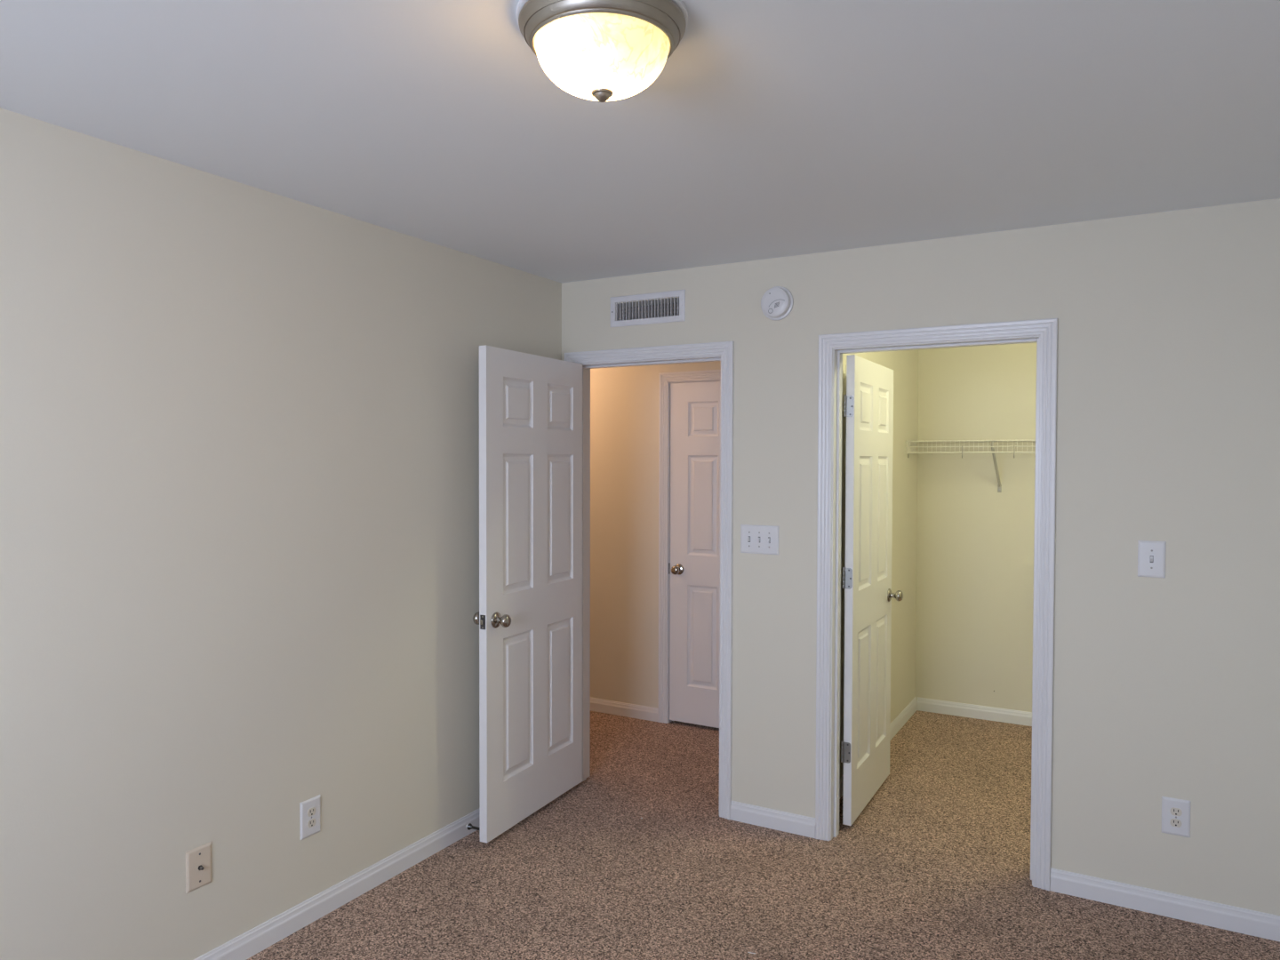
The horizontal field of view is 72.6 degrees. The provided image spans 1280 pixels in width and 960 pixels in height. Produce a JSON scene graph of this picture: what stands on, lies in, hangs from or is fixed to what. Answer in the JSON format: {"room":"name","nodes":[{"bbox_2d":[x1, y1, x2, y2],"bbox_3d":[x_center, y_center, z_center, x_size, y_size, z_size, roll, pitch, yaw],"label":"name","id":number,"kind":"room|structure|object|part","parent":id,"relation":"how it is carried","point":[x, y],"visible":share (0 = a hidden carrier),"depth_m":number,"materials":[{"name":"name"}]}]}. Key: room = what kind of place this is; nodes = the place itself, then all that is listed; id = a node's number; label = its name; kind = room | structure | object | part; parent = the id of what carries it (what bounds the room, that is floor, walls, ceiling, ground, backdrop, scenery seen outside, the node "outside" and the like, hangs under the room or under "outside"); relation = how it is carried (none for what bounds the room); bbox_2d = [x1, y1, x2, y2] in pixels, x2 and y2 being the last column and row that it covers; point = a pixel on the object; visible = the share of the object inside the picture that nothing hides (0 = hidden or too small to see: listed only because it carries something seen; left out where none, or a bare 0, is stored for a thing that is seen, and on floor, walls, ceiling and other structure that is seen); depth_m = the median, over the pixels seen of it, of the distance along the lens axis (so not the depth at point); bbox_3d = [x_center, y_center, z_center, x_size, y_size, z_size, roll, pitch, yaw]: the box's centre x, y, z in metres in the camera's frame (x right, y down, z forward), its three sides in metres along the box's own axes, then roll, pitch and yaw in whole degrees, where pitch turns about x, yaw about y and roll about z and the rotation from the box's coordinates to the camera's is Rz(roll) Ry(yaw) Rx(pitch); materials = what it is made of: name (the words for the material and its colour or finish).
{"room":"empty bedroom","nodes":[
{"label":"empty bedroom","id":0,"kind":"room"},
{"bbox_2d":[0,107,561,959],"bbox_3d":[-1.659,0.307,2.133,0.120,2.440,4.970,1,1,29],"label":"wall","id":1,"kind":"structure","parent":0,"point":[239,422],"depth_m":2.65,"materials":[{"name":"beige paint"}]},
{"bbox_2d":[185,841,211,893],"bbox_3d":[-1.319,1.164,2.616,0.019,0.124,0.082,1,1,29],"label":"cable plate","id":2,"kind":"object","parent":1,"relation":"attached to","point":[198,860],"visible":1,"depth_m":2.61,"materials":[{"name":"beige plastic"}]},
{"bbox_2d":[299,794,320,839],"bbox_3d":[-1.122,1.151,2.974,0.008,0.127,0.084,1,1,29],"label":"power outlet","id":3,"kind":"object","parent":1,"relation":"attached to","point":[310,809],"visible":1,"depth_m":2.97,"materials":[{"name":"white plastic"}]},
{"bbox_2d":[307,818,315,828],"bbox_3d":[-1.120,1.171,2.973,0.002,0.027,0.034,1,1,29],"label":"receptacle","id":4,"kind":"object","parent":3,"relation":"attached to","point":[311,822],"depth_m":2.97,"materials":[{"name":"white plastic"}]},
{"bbox_2d":[307,807,315,816],"bbox_3d":[-1.120,1.132,2.972,0.002,0.027,0.034,1,1,29],"label":"receptacle","id":5,"kind":"object","parent":3,"relation":"attached to","point":[311,811],"depth_m":2.97,"materials":[{"name":"white plastic"}]},
{"bbox_2d":[193,808,479,959],"bbox_3d":[-1.575,1.486,2.178,0.013,0.080,4.848,1,1,29],"label":"baseboard","id":6,"kind":"structure","parent":1,"relation":"attached to","point":[256,940],"depth_m":3.07,"materials":[{"name":"white wood"}]},
{"bbox_2d":[0,0,1279,283],"bbox_3d":[-0.708,-0.967,2.867,5.580,0.080,7.230,1,1,29],"label":"ceiling","id":7,"kind":"structure","parent":0,"point":[772,129],"depth_m":2.17,"materials":[{"name":"white paint"}]},
{"bbox_2d":[516,0,687,102],"bbox_3d":[-0.073,-0.818,1.698,0.333,0.162,0.333,1,1,29],"label":"ceiling light","id":8,"kind":"object","parent":7,"relation":"attached to","point":[602,51],"visible":1,"depth_m":1.61,"materials":[{"name":"white glass"}]},
{"bbox_3d":[-0.073,-0.800,1.698,0.260,0.092,0.260,1,1,29],"label":"lamp shade","id":9,"kind":"part","parent":8,"relation":"part of","materials":[{"name":"beige glass"}]},
{"bbox_2d":[590,360,720,708],"bbox_3d":[-0.368,0.233,5.589,3.525,2.440,0.120,1,1,29],"label":"wall","id":10,"kind":"structure","parent":0,"point":[625,401],"depth_m":5.37,"materials":[{"name":"beige paint"}]},
{"bbox_2d":[589,696,658,721],"bbox_3d":[-0.860,1.407,5.816,2.235,0.080,0.013,1,1,29],"label":"baseboard","id":11,"kind":"structure","parent":10,"relation":"attached to","point":[597,705],"depth_m":5.38,"materials":[{"name":"white wood"}]},
{"bbox_2d":[657,369,720,723],"bbox_3d":[0.514,0.415,5.085,0.848,2.103,0.138,1,1,29],"label":"door frame","id":12,"kind":"structure","parent":10,"relation":"attached to","point":[666,379],"depth_m":5.22,"materials":[{"name":"white wood"}]},
{"bbox_2d":[669,381,720,727],"bbox_3d":[0.483,0.438,5.030,0.716,2.019,0.103,1,1,29],"label":"door","id":13,"kind":"structure","parent":10,"relation":"in","point":[695,407],"depth_m":5.14,"materials":[{"name":"white wood"}]},
{"bbox_3d":[0.212,0.532,5.156,0.054,0.054,0.053,1,1,29],"label":"knob","id":14,"kind":"part","parent":13,"relation":"part of","materials":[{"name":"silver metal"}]},
{"bbox_2d":[246,710,1279,959],"bbox_3d":[-0.714,1.542,2.923,5.580,0.060,7.230,1,1,29],"label":"floor","id":15,"kind":"structure","parent":0,"point":[936,865],"depth_m":3.24,"materials":[{"name":"brown carpet"}]},
{"bbox_2d":[840,349,918,777],"bbox_3d":[1.204,0.258,4.666,0.120,2.440,2.020,1,1,29],"label":"wall","id":16,"kind":"structure","parent":0,"point":[904,364],"depth_m":5.15,"materials":[{"name":"beige paint"}]},
{"bbox_2d":[839,696,917,799],"bbox_3d":[1.259,1.438,4.660,0.013,0.080,2.020,1,1,29],"label":"baseboard","id":17,"kind":"structure","parent":16,"relation":"attached to","point":[908,711],"depth_m":5.15,"materials":[{"name":"white wood"}]},
{"bbox_2d":[561,198,1279,915],"bbox_3d":[-0.067,0.266,4.156,5.460,2.440,0.120,1,1,29],"label":"wall","id":18,"kind":"structure","parent":0,"point":[1168,424],"depth_m":3.10,"materials":[{"name":"beige paint"}]},
{"bbox_2d":[610,289,685,327],"bbox_3d":[0.057,-0.787,4.053,0.392,0.141,0.122,1,1,29],"label":"air vent","id":19,"kind":"object","parent":18,"relation":"in","point":[671,312],"visible":0.99,"depth_m":4.01,"materials":[{"name":"white metal"}]},
{"bbox_2d":[564,341,734,819],"bbox_3d":[0.048,0.438,4.085,0.884,2.099,0.138,1,1,29],"label":"door frame","id":20,"kind":"structure","parent":18,"relation":"attached to","point":[723,351],"depth_m":3.86,"materials":[{"name":"white wood"}]},
{"bbox_2d":[465,345,582,843],"bbox_3d":[-0.470,0.459,3.850,0.179,2.009,0.770,1,1,26],"label":"door","id":21,"kind":"structure","parent":20,"relation":"in","point":[529,617],"depth_m":3.77,"materials":[{"name":"white wood"}]},
{"bbox_3d":[-0.659,0.571,3.597,0.053,0.054,0.054,1,1,26],"label":"knob","id":22,"kind":"part","parent":21,"relation":"part of","materials":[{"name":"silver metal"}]},
{"bbox_3d":[-0.634,0.573,3.515,0.025,0.058,0.002,1,1,26],"label":"latch plate","id":23,"kind":"part","parent":21,"relation":"part of","materials":[{"name":"grey metal"}]},
{"bbox_3d":[-0.554,0.573,3.545,0.053,0.054,0.054,1,1,26],"label":"knob","id":24,"kind":"part","parent":21,"relation":"part of","materials":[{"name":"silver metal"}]},
{"bbox_2d":[740,524,778,554],"bbox_3d":[0.511,0.257,3.748,0.175,0.124,0.019,1,1,29],"label":"switch plate","id":25,"kind":"object","parent":18,"relation":"attached to","point":[754,539],"visible":1,"depth_m":3.75,"materials":[{"name":"white plastic"}]},
{"bbox_2d":[730,800,815,838],"bbox_3d":[0.568,1.457,3.745,0.382,0.080,0.013,1,1,29],"label":"baseboard","id":26,"kind":"structure","parent":18,"relation":"attached to","point":[780,820],"depth_m":3.74,"materials":[{"name":"white wood"}]},
{"bbox_2d":[760,286,793,319],"bbox_3d":[0.572,-0.749,3.678,0.144,0.144,0.044,1,1,29],"label":"smoke detector","id":27,"kind":"object","parent":18,"relation":"attached to","point":[777,302],"visible":1,"depth_m":3.66,"materials":[{"name":"white plastic"}]},
{"bbox_2d":[840,354,903,825],"bbox_3d":[1.056,0.467,4.007,0.169,2.002,0.722,1,1,29],"label":"door","id":28,"kind":"structure","parent":18,"relation":"in","point":[868,398],"depth_m":3.90,"materials":[{"name":"white wood"}]},
{"bbox_3d":[0.883,1.162,3.715,0.030,0.089,0.002,1,1,29],"label":"hinge plate","id":29,"kind":"part","parent":28,"relation":"part of","materials":[{"name":"silver metal"}]},
{"bbox_3d":[0.885,0.417,3.698,0.030,0.089,0.002,1,1,29],"label":"hinge plate","id":30,"kind":"part","parent":28,"relation":"part of","materials":[{"name":"silver metal"}]},
{"bbox_3d":[0.887,-0.311,3.682,0.030,0.089,0.002,1,1,29],"label":"hinge plate","id":31,"kind":"part","parent":28,"relation":"part of","materials":[{"name":"silver metal"}]},
{"bbox_3d":[1.252,0.563,4.245,0.053,0.054,0.054,1,1,29],"label":"knob","id":32,"kind":"part","parent":28,"relation":"part of","materials":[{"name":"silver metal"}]},
{"bbox_2d":[815,318,1057,890],"bbox_3d":[1.156,0.455,3.459,0.891,2.099,0.138,1,1,29],"label":"door frame","id":33,"kind":"structure","parent":18,"relation":"attached to","point":[832,348],"depth_m":3.39,"materials":[{"name":"white wood"}]},
{"bbox_2d":[1137,540,1166,577],"bbox_3d":[1.780,0.276,3.031,0.083,0.127,0.019,1,1,29],"label":"switch plate","id":34,"kind":"object","parent":18,"relation":"attached to","point":[1151,555],"visible":1,"depth_m":3.03,"materials":[{"name":"white plastic"}]},
{"bbox_2d":[1050,867,1279,942],"bbox_3d":[1.893,1.477,2.996,0.874,0.080,0.013,1,1,29],"label":"baseboard","id":35,"kind":"structure","parent":18,"relation":"attached to","point":[1257,924],"depth_m":3.02,"materials":[{"name":"white wood"}]},
{"bbox_2d":[1161,796,1190,837],"bbox_3d":[1.854,1.166,3.014,0.084,0.127,0.008,1,1,29],"label":"power outlet","id":36,"kind":"object","parent":18,"relation":"attached to","point":[1175,812],"visible":1,"depth_m":3.01,"materials":[{"name":"white plastic"}]},
{"bbox_2d":[1169,818,1181,827],"bbox_3d":[1.852,1.185,3.012,0.034,0.027,0.002,1,1,29],"label":"receptacle","id":37,"kind":"object","parent":36,"relation":"attached to","point":[1173,822],"depth_m":3.01,"materials":[{"name":"white plastic"}]},
{"bbox_2d":[1170,807,1182,815],"bbox_3d":[1.852,1.147,3.011,0.034,0.027,0.002,1,1,29],"label":"receptacle","id":38,"kind":"object","parent":36,"relation":"attached to","point":[1174,811],"depth_m":3.01,"materials":[{"name":"white plastic"}]},
{"bbox_2d":[915,342,1036,711],"bbox_3d":[2.521,0.250,5.151,1.935,2.440,0.120,1,1,29],"label":"wall","id":39,"kind":"structure","parent":0,"point":[975,541],"depth_m":5.34,"materials":[{"name":"beige paint"}]},
{"bbox_2d":[905,439,1035,492],"bbox_3d":[2.463,-0.076,4.921,1.811,0.317,0.334,1,1,29],"label":"wire shelf","id":40,"kind":"object","parent":39,"relation":"attached to","point":[911,446],"visible":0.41,"depth_m":5.11,"materials":[{"name":"white metal"}]},
{"bbox_2d":[916,696,1031,726],"bbox_3d":[2.543,1.431,5.087,1.802,0.080,0.013,1,1,29],"label":"baseboard","id":41,"kind":"structure","parent":39,"relation":"attached to","point":[928,705],"depth_m":5.36,"materials":[{"name":"white wood"}]}
]}

